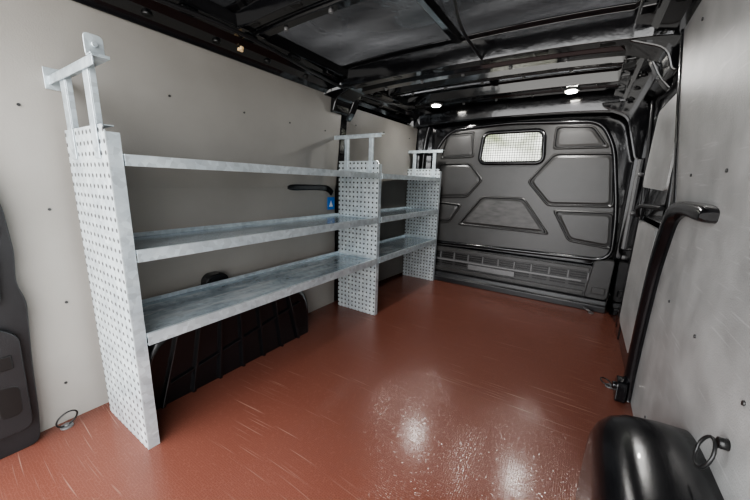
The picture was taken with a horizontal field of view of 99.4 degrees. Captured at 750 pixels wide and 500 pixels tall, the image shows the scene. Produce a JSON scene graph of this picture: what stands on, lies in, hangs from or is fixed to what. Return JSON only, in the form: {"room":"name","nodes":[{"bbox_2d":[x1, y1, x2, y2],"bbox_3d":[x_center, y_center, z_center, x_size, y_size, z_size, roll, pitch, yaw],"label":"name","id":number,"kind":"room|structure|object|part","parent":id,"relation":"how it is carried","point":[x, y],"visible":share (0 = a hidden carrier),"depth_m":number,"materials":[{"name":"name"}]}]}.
{"room":"vehicle interior","nodes":[
{"label":"vehicle interior","id":0,"kind":"room"},
{"bbox_2d":[0,0,340,431],"bbox_3d":[-0.784,-0.189,1.506,0.062,1.500,1.915,9,14,32],"label":"wall","id":1,"kind":"structure","parent":0,"point":[164,95],"depth_m":1.23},
{"bbox_2d":[0,204,39,459],"bbox_3d":[-1.208,0.158,0.884,0.084,1.054,0.318,9,14,32],"label":"trim","id":2,"kind":"structure","parent":1,"relation":"attached to","point":[19,409],"depth_m":1.00,"materials":[{"name":"black plastic"}]},
{"bbox_2d":[287,184,332,194],"bbox_3d":[-0.415,-0.391,2.080,0.029,0.074,0.417,9,14,32],"label":"handle","id":3,"kind":"object","parent":1,"relation":"attached to","point":[328,189],"visible":0.91,"depth_m":2.05,"materials":[{"name":"black plastic"}]},
{"bbox_2d":[327,197,334,209],"bbox_3d":[-0.310,-0.329,2.246,0.004,0.085,0.074,9,14,32],"label":"warning sticker","id":4,"kind":"object","parent":1,"relation":"attached to","point":[330,200],"visible":1,"depth_m":2.24,"materials":[{"name":"blue plastic"}]},
{"bbox_2d":[334,115,346,300],"bbox_3d":[-0.254,-0.345,2.318,0.074,1.500,0.112,9,14,32],"label":"trim","id":5,"kind":"structure","parent":1,"relation":"attached to","point":[343,127],"depth_m":2.27,"materials":[{"name":"black paint"}]},
{"bbox_2d":[0,272,632,499],"bbox_3d":[0.233,0.586,1.685,1.960,0.030,3.080,9,14,32],"label":"floor","id":6,"kind":"structure","parent":0,"point":[450,391],"depth_m":1.24,"materials":[{"name":"red laminate"}]},
{"bbox_2d":[55,409,77,430],"bbox_3d":[-1.107,0.608,1.144,0.051,0.072,0.051,-4,13,-23],"label":"ring","id":7,"kind":"object","parent":6,"relation":"on","point":[70,424],"visible":1,"depth_m":1.15,"materials":[{"name":"grey metal"}]},
{"bbox_3d":[-1.118,0.636,1.154,0.036,0.013,0.036,9,14,32],"label":"plate","id":8,"kind":"part","parent":7,"relation":"part of","materials":[{"name":"grey metal"}]},
{"bbox_2d":[147,271,307,409],"bbox_3d":[-0.708,0.335,1.589,0.216,0.445,0.928,9,14,32],"label":"wheel arch cover","id":9,"kind":"object","parent":6,"relation":"on","point":[184,363],"visible":0.53,"depth_m":1.46,"materials":[{"name":"black plastic"}]},
{"bbox_2d":[42,32,442,449],"bbox_3d":[-0.229,-0.156,2.018,0.380,1.255,2.445,9,14,32],"label":"shelving rack","id":10,"kind":"object","parent":6,"relation":"on","point":[124,321],"visible":0.98,"depth_m":1.18,"materials":[{"name":"metal"}]},
{"bbox_3d":[-0.943,-0.412,0.988,0.040,0.250,0.018,9,14,32],"label":"bracket post","id":11,"kind":"part","parent":10,"relation":"part of","materials":[{"name":"metal"}]},
{"bbox_3d":[-0.780,-0.385,0.885,0.040,0.250,0.018,9,14,32],"label":"bracket post","id":12,"kind":"part","parent":10,"relation":"part of","materials":[{"name":"metal"}]},
{"bbox_3d":[-0.477,-0.385,1.538,0.331,0.036,1.342,9,14,32],"label":"shelf","id":13,"kind":"part","parent":10,"relation":"part of","materials":[{"name":"metal"}]},
{"bbox_3d":[-0.485,-0.110,1.596,0.331,0.042,1.342,9,14,32],"label":"shelf","id":14,"kind":"part","parent":10,"relation":"part of","materials":[{"name":"metal"}]},
{"bbox_3d":[-0.493,0.157,1.653,0.331,0.044,1.342,9,14,32],"label":"shelf","id":15,"kind":"part","parent":10,"relation":"part of","materials":[{"name":"metal"}]},
{"bbox_3d":[-0.187,-0.629,2.122,0.028,0.250,0.018,9,14,32],"label":"bracket post","id":16,"kind":"part","parent":10,"relation":"part of","materials":[{"name":"metal"}]},
{"bbox_3d":[-0.024,-0.602,2.018,0.028,0.250,0.018,9,14,32],"label":"bracket post","id":17,"kind":"part","parent":10,"relation":"part of","materials":[{"name":"metal"}]},
{"bbox_3d":[0.161,-0.032,2.635,0.331,0.044,0.972,9,14,32],"label":"shelf","id":18,"kind":"part","parent":10,"relation":"part of","materials":[{"name":"metal"}]},
{"bbox_3d":[0.170,-0.299,2.578,0.331,0.042,0.972,9,14,32],"label":"shelf","id":19,"kind":"part","parent":10,"relation":"part of","materials":[{"name":"metal"}]},
{"bbox_3d":[0.178,-0.574,2.520,0.331,0.036,0.972,9,14,32],"label":"shelf","id":20,"kind":"part","parent":10,"relation":"part of","materials":[{"name":"metal"}]},
{"bbox_3d":[0.366,-0.788,2.952,0.028,0.250,0.018,9,14,32],"label":"bracket post","id":21,"kind":"part","parent":10,"relation":"part of","materials":[{"name":"metal"}]},
{"bbox_3d":[0.529,-0.761,2.848,0.028,0.250,0.018,9,14,32],"label":"bracket post","id":22,"kind":"part","parent":10,"relation":"part of","materials":[{"name":"metal"}]},
{"bbox_2d":[406,123,434,168],"bbox_3d":[0.397,-0.511,3.143,0.275,1.520,0.096,9,14,32],"label":"post","id":23,"kind":"object","parent":6,"relation":"on","point":[425,135],"visible":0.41,"depth_m":3.00,"materials":[{"name":"black metal"}]},
{"bbox_2d":[432,119,618,312],"bbox_3d":[1.132,-0.331,2.651,1.501,1.414,0.120,9,14,32],"label":"bulkhead","id":24,"kind":"object","parent":6,"relation":"on","point":[535,187],"visible":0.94,"depth_m":2.58,"materials":[{"name":"grey metal"}]},
{"bbox_2d":[482,133,541,160],"bbox_3d":[1.117,-0.838,2.603,0.492,0.241,0.006,9,14,32],"label":"window grille","id":25,"kind":"object","parent":24,"relation":"attached to","point":[507,146],"depth_m":2.60,"materials":[{"name":"white metal"}]},
{"bbox_3d":[1.077,0.150,2.798,1.370,0.240,0.070,9,14,32],"label":"vent panel","id":26,"kind":"part","parent":24,"relation":"part of","materials":[{"name":"black plastic"}]},
{"bbox_3d":[1.111,0.319,2.777,1.475,0.090,0.100,9,14,32],"label":"sill","id":27,"kind":"part","parent":24,"relation":"part of","materials":[{"name":"black plastic"}]},
{"bbox_3d":[1.683,0.217,2.389,0.151,0.305,0.078,9,14,32],"label":"foot moulding","id":28,"kind":"part","parent":24,"relation":"part of","materials":[{"name":"grey plastic"}]},
{"bbox_2d":[600,377,612,388],"bbox_3d":[1.091,0.624,1.495,0.058,0.025,0.050,9,14,32],"label":"ring","id":29,"kind":"object","parent":6,"relation":"on","point":[608,385],"visible":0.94,"depth_m":1.48,"materials":[{"name":"grey metal"}]},
{"bbox_2d":[606,96,655,321],"bbox_3d":[1.750,-0.249,2.149,0.075,1.500,0.328,9,14,32],"label":"post","id":30,"kind":"object","parent":6,"relation":"on","point":[629,223],"visible":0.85,"depth_m":2.16,"materials":[{"name":"black metal"}]},
{"bbox_2d":[575,415,723,499],"bbox_3d":[0.522,0.615,0.622,0.185,0.370,0.740,9,14,32],"label":"wheel arch cover","id":31,"kind":"object","parent":6,"relation":"on","point":[626,457],"visible":1,"depth_m":0.66,"materials":[{"name":"black plastic"}]},
{"bbox_2d":[344,105,417,280],"bbox_3d":[-0.539,-0.357,2.019,0.255,1.690,3.077,10,15,36],"label":"wall","id":32,"kind":"structure","parent":0,"point":[392,149],"depth_m":2.78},
{"bbox_2d":[210,0,636,95],"bbox_3d":[0.296,-0.962,1.347,1.920,0.074,3.080,9,14,32],"label":"ceiling","id":33,"kind":"structure","parent":0,"point":[366,29],"depth_m":1.41,"materials":[{"name":"grey metal"}]},
{"bbox_2d":[72,0,425,123],"bbox_3d":[-0.396,-0.998,1.764,0.219,0.124,3.020,9,14,32],"label":"roof rail","id":34,"kind":"object","parent":33,"relation":"attached to","point":[153,15],"visible":0.69,"depth_m":1.40,"materials":[{"name":"black metal"}]},
{"bbox_2d":[237,46,243,51],"bbox_3d":[-0.596,-0.895,1.416,0.023,0.019,0.025,9,14,32],"label":"clip","id":35,"kind":"object","parent":34,"relation":"attached to","point":[241,48],"visible":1,"depth_m":1.41,"materials":[{"name":"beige plastic"}]},
{"bbox_2d":[153,0,414,107],"bbox_3d":[-0.440,-0.939,1.545,0.103,0.048,2.553,10,14,33],"label":"wiring loom","id":36,"kind":"object","parent":34,"relation":"attached to","point":[165,2],"visible":0.91,"depth_m":1.36,"materials":[{"name":"black plastic"}]},
{"bbox_2d":[224,0,364,40],"bbox_3d":[0.041,-0.851,1.002,1.710,0.129,0.371,9,14,32],"label":"roof beam","id":37,"kind":"structure","parent":33,"relation":"attached to","point":[265,18],"depth_m":1.24,"materials":[{"name":"black metal"}]},
{"bbox_2d":[416,0,498,85],"bbox_3d":[0.241,-0.967,1.297,0.058,0.023,2.900,9,14,32],"label":"rib","id":38,"kind":"object","parent":33,"relation":"attached to","point":[431,7],"visible":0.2,"depth_m":1.34,"materials":[{"name":"black paint"}]},
{"bbox_2d":[388,56,622,96],"bbox_3d":[0.688,-1.044,1.970,1.710,0.114,0.253,9,14,32],"label":"roof beam","id":39,"kind":"structure","parent":33,"relation":"attached to","point":[569,66],"depth_m":1.87,"materials":[{"name":"black metal"}]},
{"bbox_2d":[407,89,625,128],"bbox_3d":[1.048,-1.099,2.523,1.710,0.214,0.286,9,14,32],"label":"roof beam","id":40,"kind":"structure","parent":33,"relation":"attached to","point":[587,101],"depth_m":2.43,"materials":[{"name":"black metal"}]},
{"bbox_2d":[602,99,652,159],"bbox_3d":[1.665,-0.794,2.127,0.294,0.370,0.090,9,14,32],"label":"bracket","id":41,"kind":"object","parent":40,"relation":"attached to","point":[637,116],"visible":0.62,"depth_m":2.06,"materials":[{"name":"black metal"}]},
{"bbox_2d":[614,0,701,104],"bbox_3d":[0.917,-0.781,0.930,0.219,0.124,3.020,9,14,32],"label":"roof rail","id":42,"kind":"object","parent":33,"relation":"attached to","point":[638,83],"visible":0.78,"depth_m":1.17,"materials":[{"name":"black metal"}]},
{"bbox_2d":[324,2,680,96],"bbox_3d":[0.468,-0.954,1.647,1.710,0.169,0.490,9,14,32],"label":"roof beam","id":43,"kind":"structure","parent":42,"relation":"attached to","point":[601,32],"depth_m":1.46,"materials":[{"name":"black metal"}]},
{"bbox_2d":[331,88,364,121],"bbox_3d":[-0.141,-0.995,2.082,0.228,0.245,0.220,9,14,32],"label":"bracket","id":44,"kind":"object","parent":43,"relation":"attached to","point":[345,102],"visible":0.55,"depth_m":2.08,"materials":[{"name":"black metal"}]},
{"bbox_2d":[453,0,484,63],"bbox_3d":[0.180,-0.812,0.913,0.107,0.062,1.454,8,14,29],"label":"wiring loom","id":45,"kind":"object","parent":43,"relation":"attached to","point":[454,1],"visible":1,"depth_m":1.32,"materials":[{"name":"black plastic"}]},
{"bbox_2d":[621,38,679,91],"bbox_3d":[1.098,-0.791,1.295,0.228,0.245,0.220,9,14,32],"label":"bracket","id":46,"kind":"object","parent":43,"relation":"attached to","point":[662,55],"visible":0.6,"depth_m":1.24,"materials":[{"name":"black metal"}]},
{"bbox_2d":[402,67,619,110],"bbox_3d":[0.885,-1.099,2.266,1.710,0.117,0.456,9,14,32],"label":"roof beam","id":47,"kind":"structure","parent":42,"relation":"attached to","point":[601,78],"depth_m":2.13,"materials":[{"name":"black metal"}]},
{"bbox_2d":[430,102,442,106],"bbox_3d":[0.476,-1.126,2.473,0.098,0.019,0.098,9,14,32],"label":"ceiling lamp","id":48,"kind":"object","parent":47,"relation":"attached to","point":[435,104],"visible":1,"depth_m":2.44,"materials":[{"name":"white plastic"}]},
{"bbox_2d":[563,87,580,93],"bbox_3d":[1.256,-1.019,2.034,0.098,0.019,0.098,9,14,32],"label":"ceiling lamp","id":49,"kind":"object","parent":47,"relation":"attached to","point":[571,90],"visible":1,"depth_m":2.02,"materials":[{"name":"white plastic"}]},
{"bbox_2d":[566,90,576,93],"bbox_3d":[1.256,-1.013,2.035,0.062,0.008,0.062,9,14,32],"label":"diffuser","id":50,"kind":"object","parent":49,"relation":"attached to","point":[567,91],"depth_m":2.02,"materials":[{"name":"white plastic"}]},
{"bbox_2d":[432,112,634,307],"bbox_3d":[1.101,-0.480,2.758,1.900,1.660,0.030,9,14,32],"label":"door frame","id":51,"kind":"structure","parent":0,"point":[617,124],"depth_m":2.32,"materials":[{"name":"black paint"}]},
{"bbox_2d":[615,74,677,369],"bbox_3d":[1.384,-0.148,1.620,0.097,1.500,0.975,9,14,32],"label":"door","id":52,"kind":"structure","parent":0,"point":[655,198],"depth_m":1.56,"materials":[{"name":"black paint"}]},
{"bbox_3d":[1.321,-0.183,1.552,0.038,0.087,0.559,9,14,31],"label":"handle","id":53,"kind":"part","parent":52,"relation":"part of","materials":[{"name":"black plastic"}]},
{"bbox_2d":[651,220,659,228],"bbox_3d":[1.072,-0.092,0.996,0.050,1.690,3.080,9,14,32],"label":"wall","id":54,"kind":"structure","parent":0,"point":[654,223],"depth_m":1.69,"materials":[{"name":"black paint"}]},
{"bbox_2d":[631,0,749,499],"bbox_3d":[0.624,0.079,0.536,0.098,1.460,1.780,9,14,32],"label":"wall","id":55,"kind":"structure","parent":0,"point":[693,374],"depth_m":0.76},
{"bbox_2d":[611,201,719,402],"bbox_3d":[0.973,0.267,1.114,0.093,0.872,0.666,9,14,32],"label":"handle","id":56,"kind":"object","parent":55,"relation":"attached to","point":[623,386],"depth_m":1.21,"materials":[{"name":"black plastic"}]},
{"bbox_2d":[672,29,683,203],"bbox_3d":[1.080,-0.459,1.115,0.054,0.622,0.125,-3,13,-22],"label":"trim","id":57,"kind":"structure","parent":55,"relation":"attached to","point":[682,30],"depth_m":1.12,"materials":[{"name":"black plastic"}]},
{"bbox_2d":[692,435,730,468],"bbox_3d":[0.622,0.375,0.589,0.036,0.071,0.062,9,14,32],"label":"ring","id":58,"kind":"object","parent":55,"relation":"attached to","point":[719,442],"visible":1,"depth_m":0.57,"materials":[{"name":"black metal"}]},
{"bbox_3d":[0.632,0.352,0.577,0.014,0.020,0.020,9,14,32],"label":"plate","id":59,"kind":"part","parent":58,"relation":"part of","materials":[{"name":"black metal"}]}
]}

